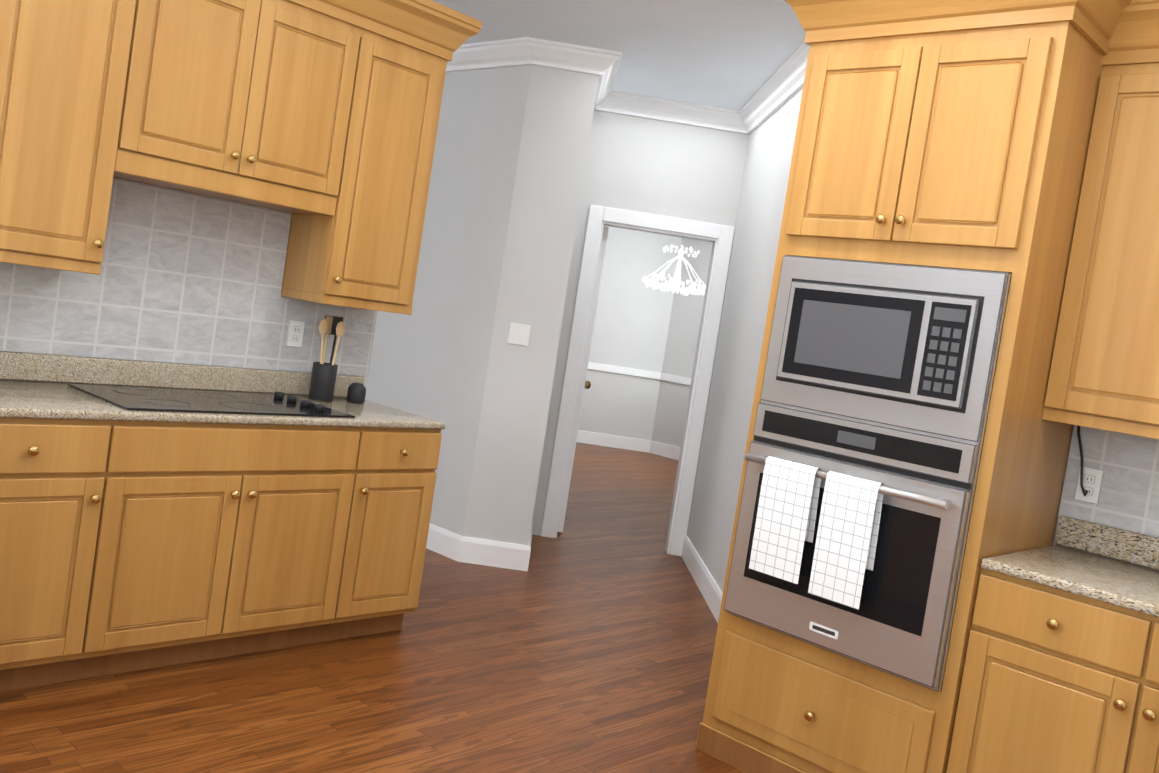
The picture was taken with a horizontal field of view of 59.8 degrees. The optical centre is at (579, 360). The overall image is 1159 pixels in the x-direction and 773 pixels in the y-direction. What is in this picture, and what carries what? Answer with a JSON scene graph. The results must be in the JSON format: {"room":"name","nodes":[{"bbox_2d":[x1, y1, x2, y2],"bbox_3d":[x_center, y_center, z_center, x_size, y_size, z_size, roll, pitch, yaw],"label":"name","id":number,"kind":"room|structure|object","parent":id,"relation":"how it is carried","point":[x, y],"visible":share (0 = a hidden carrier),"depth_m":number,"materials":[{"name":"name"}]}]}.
{"room":"kitchen","nodes":[
{"label":"kitchen","id":0,"kind":"room"},
{"bbox_2d":[6,177,367,391],"bbox_3d":[-1.583,-1.484,3.813,0.160,5.000,2.270,11,3,43],"label":"wall","id":1,"kind":"structure","parent":0,"point":[365,381],"depth_m":3.99,"materials":[{"name":"paint"}]},
{"bbox_2d":[0,178,376,376],"bbox_3d":[-1.687,-0.335,3.802,0.016,0.665,2.255,11,3,43],"label":"tile backsplash","id":2,"kind":"structure","parent":1,"relation":"attached to","point":[185,278],"depth_m":3.94,"materials":[{"name":"grey tile"}]},
{"bbox_2d":[0,0,482,311],"bbox_3d":[-1.452,-0.949,3.679,0.460,1.254,2.294,11,3,43],"label":"upper cabinet","id":3,"kind":"object","parent":1,"relation":"attached to","point":[318,119],"depth_m":3.69,"materials":[{"name":"brown wood"}]},
{"bbox_2d":[446,37,809,133],"bbox_3d":[-1.300,-1.722,3.233,7.870,0.115,7.950,11,3,43],"label":"crown molding","id":4,"kind":"structure","parent":1,"relation":"attached to","point":[780,87],"depth_m":5.65,"materials":[{"name":"white wood"}]},
{"bbox_2d":[0,442,743,772],"bbox_3d":[-1.997,0.898,6.390,12.800,0.050,16.400,11,3,43],"label":"floor","id":5,"kind":"structure","parent":0,"point":[585,643],"depth_m":3.71,"materials":[{"name":"brown wood"}]},
{"bbox_2d":[0,426,51,691],"bbox_3d":[-2.275,0.553,2.484,1.207,0.884,1.274,11,3,43],"label":"base cabinet","id":6,"kind":"object","parent":5,"relation":"on","point":[24,467],"depth_m":3.06,"materials":[{"name":"brown wood"}]},
{"bbox_2d":[0,351,445,428],"bbox_3d":[-1.740,0.062,2.932,1.290,0.205,3.495,11,3,43],"label":"countertop","id":7,"kind":"structure","parent":6,"relation":"on","point":[25,392],"depth_m":2.74,"materials":[{"name":"beige stone"}]},
{"bbox_2d":[68,384,354,417],"bbox_3d":[-1.352,0.140,3.763,0.520,0.032,0.880,11,3,43],"label":"glass cooktop","id":8,"kind":"object","parent":7,"relation":"in","point":[171,400],"visible":1,"depth_m":3.70,"materials":[{"name":"black glass"}]},
{"bbox_2d":[308,315,344,401],"bbox_3d":[-1.088,-0.012,4.321,0.104,0.364,0.122,11,3,43],"label":"utensil crock","id":9,"kind":"object","parent":7,"relation":"on","point":[323,381],"visible":1,"depth_m":4.29,"materials":[{"name":"black ceramic"}]},
{"bbox_2d":[346,383,365,403],"bbox_3d":[-0.980,0.140,4.430,0.080,0.086,0.080,11,3,43],"label":"jar","id":10,"kind":"object","parent":7,"relation":"on","point":[356,392],"visible":1,"depth_m":4.40,"materials":[{"name":"black ceramic"}]},
{"bbox_2d":[0,418,139,688],"bbox_3d":[-1.915,0.572,3.295,0.630,0.884,0.532,11,3,43],"label":"base cabinet","id":11,"kind":"object","parent":5,"relation":"on","point":[90,476],"depth_m":3.20,"materials":[{"name":"brown wood"}]},
{"bbox_2d":[108,422,379,674],"bbox_3d":[-1.455,0.620,3.792,0.630,0.884,1.074,11,3,43],"label":"base cabinet","id":12,"kind":"object","parent":5,"relation":"on","point":[127,546],"depth_m":3.60,"materials":[{"name":"brown wood"}]},
{"bbox_2d":[352,428,441,636],"bbox_3d":[-1.015,0.666,4.267,0.630,0.884,0.472,11,3,43],"label":"base cabinet","id":13,"kind":"object","parent":5,"relation":"on","point":[403,489],"depth_m":4.11,"materials":[{"name":"brown wood"}]},
{"bbox_2d":[426,523,465,561],"bbox_3d":[-1.809,0.819,6.649,3.197,0.140,0.016,11,3,43],"label":"baseboard","id":14,"kind":"structure","parent":5,"relation":"on","point":[457,547],"depth_m":5.64,"materials":[{"name":"white wood"}]},
{"bbox_2d":[365,65,598,545],"bbox_3d":[-1.255,-0.484,6.895,3.600,2.860,0.910,11,3,43],"label":"wall block","id":15,"kind":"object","parent":5,"relation":"on","point":[504,194],"visible":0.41,"depth_m":5.57,"materials":[{"name":"paint"}]},
{"bbox_2d":[507,323,530,345],"bbox_3d":[-0.331,-0.144,5.521,0.115,0.115,0.012,8,2,-2],"label":"light switch","id":16,"kind":"object","parent":15,"relation":"attached to","point":[518,334],"visible":1,"depth_m":5.52,"materials":[{"name":"white plastic"}]},
{"bbox_2d":[462,527,531,565],"bbox_3d":[-0.252,1.090,5.813,0.293,0.140,0.877,11,3,43],"label":"baseboard","id":17,"kind":"structure","parent":5,"relation":"on","point":[475,550],"depth_m":5.56,"materials":[{"name":"white wood"}]},
{"bbox_2d":[696,0,1158,772],"bbox_3d":[1.667,0.234,2.879,2.567,2.655,0.747,11,3,43],"label":"tall cabinet","id":18,"kind":"object","parent":5,"relation":"on","point":[1018,140],"visible":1,"depth_m":3.03,"materials":[{"name":"brown wood"}]},
{"bbox_2d":[724,255,1010,691],"bbox_3d":[1.032,0.325,3.363,0.758,1.243,0.672,11,3,43],"label":"wall oven","id":19,"kind":"object","parent":18,"relation":"in","point":[863,457],"visible":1,"depth_m":3.11,"materials":[{"name":"metal"}]},
{"bbox_2d":[981,516,1158,617],"bbox_3d":[1.982,0.675,2.614,1.631,0.130,0.647,11,3,43],"label":"countertop","id":20,"kind":"structure","parent":18,"relation":"on","point":[1109,565],"depth_m":3.05,"materials":[{"name":"stone"}]},
{"bbox_2d":[432,0,805,110],"bbox_3d":[-1.559,-2.001,6.264,12.800,0.100,16.400,11,3,43],"label":"ceiling","id":21,"kind":"structure","parent":0,"point":[732,54],"depth_m":5.02,"materials":[{"name":"paint"}]},
{"bbox_2d":[643,238,705,295],"bbox_3d":[0.955,-1.148,9.251,0.633,1.087,0.634,11,3,43],"label":"dining chandelier","id":22,"kind":"object","parent":21,"relation":"hanging from","point":[676,282],"visible":0.98,"depth_m":9.23,"materials":[{"name":"white glass"}]},
{"bbox_2d":[532,110,748,546],"bbox_3d":[0.458,-0.210,6.529,1.170,2.860,0.120,8,2,-2],"label":"wall","id":23,"kind":"structure","parent":0,"point":[662,168],"depth_m":6.43,"materials":[{"name":"paint"}]},
{"bbox_2d":[557,226,608,532],"bbox_3d":[0.017,0.114,6.964,0.534,2.028,0.554,11,3,43],"label":"door leaf","id":24,"kind":"structure","parent":23,"relation":"in","point":[584,383],"depth_m":6.60,"materials":[{"name":"white wood"}]},
{"bbox_2d":[541,205,734,555],"bbox_3d":[0.368,0.136,6.532,0.935,2.150,0.140,8,2,-2],"label":"door frame","id":25,"kind":"structure","parent":23,"relation":"attached to","point":[601,217],"depth_m":6.46,"materials":[{"name":"white wood"}]},
{"bbox_2d":[578,226,712,447],"bbox_3d":[0.815,-0.344,10.869,4.063,2.860,1.706,11,3,43],"label":"wall","id":26,"kind":"structure","parent":0,"point":[638,324],"depth_m":11.61,"materials":[{"name":"paint"}]},
{"bbox_2d":[576,362,690,459],"bbox_3d":[0.238,-0.448,11.267,2.451,2.860,1.619,11,3,43],"label":"rails","id":27,"kind":"object","parent":26,"relation":"attached to","point":[635,444],"visible":0.15,"depth_m":11.63,"materials":[{"name":"white wood"}]},
{"bbox_2d":[687,88,802,592],"bbox_3d":[0.999,-0.075,5.280,0.150,2.860,2.418,8,2,-2],"label":"wall","id":28,"kind":"structure","parent":0,"point":[769,153],"depth_m":5.69,"materials":[{"name":"paint"}]},
{"bbox_2d":[486,535,722,622],"bbox_3d":[0.698,1.251,5.405,1.680,0.140,1.641,11,3,43],"label":"baseboard","id":29,"kind":"structure","parent":28,"relation":"attached to","point":[503,555],"depth_m":5.57,"materials":[{"name":"white wood"}]},
{"bbox_2d":[1053,425,1158,569],"bbox_3d":[2.025,0.171,3.178,2.800,2.860,0.160,11,3,43],"label":"wall","id":30,"kind":"structure","parent":0,"point":[1062,496],"depth_m":3.40,"materials":[{"name":"paint"}]},
{"bbox_2d":[1060,425,1158,536],"bbox_3d":[2.018,0.454,2.608,1.631,0.314,0.637,11,3,43],"label":"tile backsplash","id":31,"kind":"structure","parent":30,"relation":"attached to","point":[1112,479],"depth_m":3.29,"materials":[{"name":"grey tile"}]}
]}

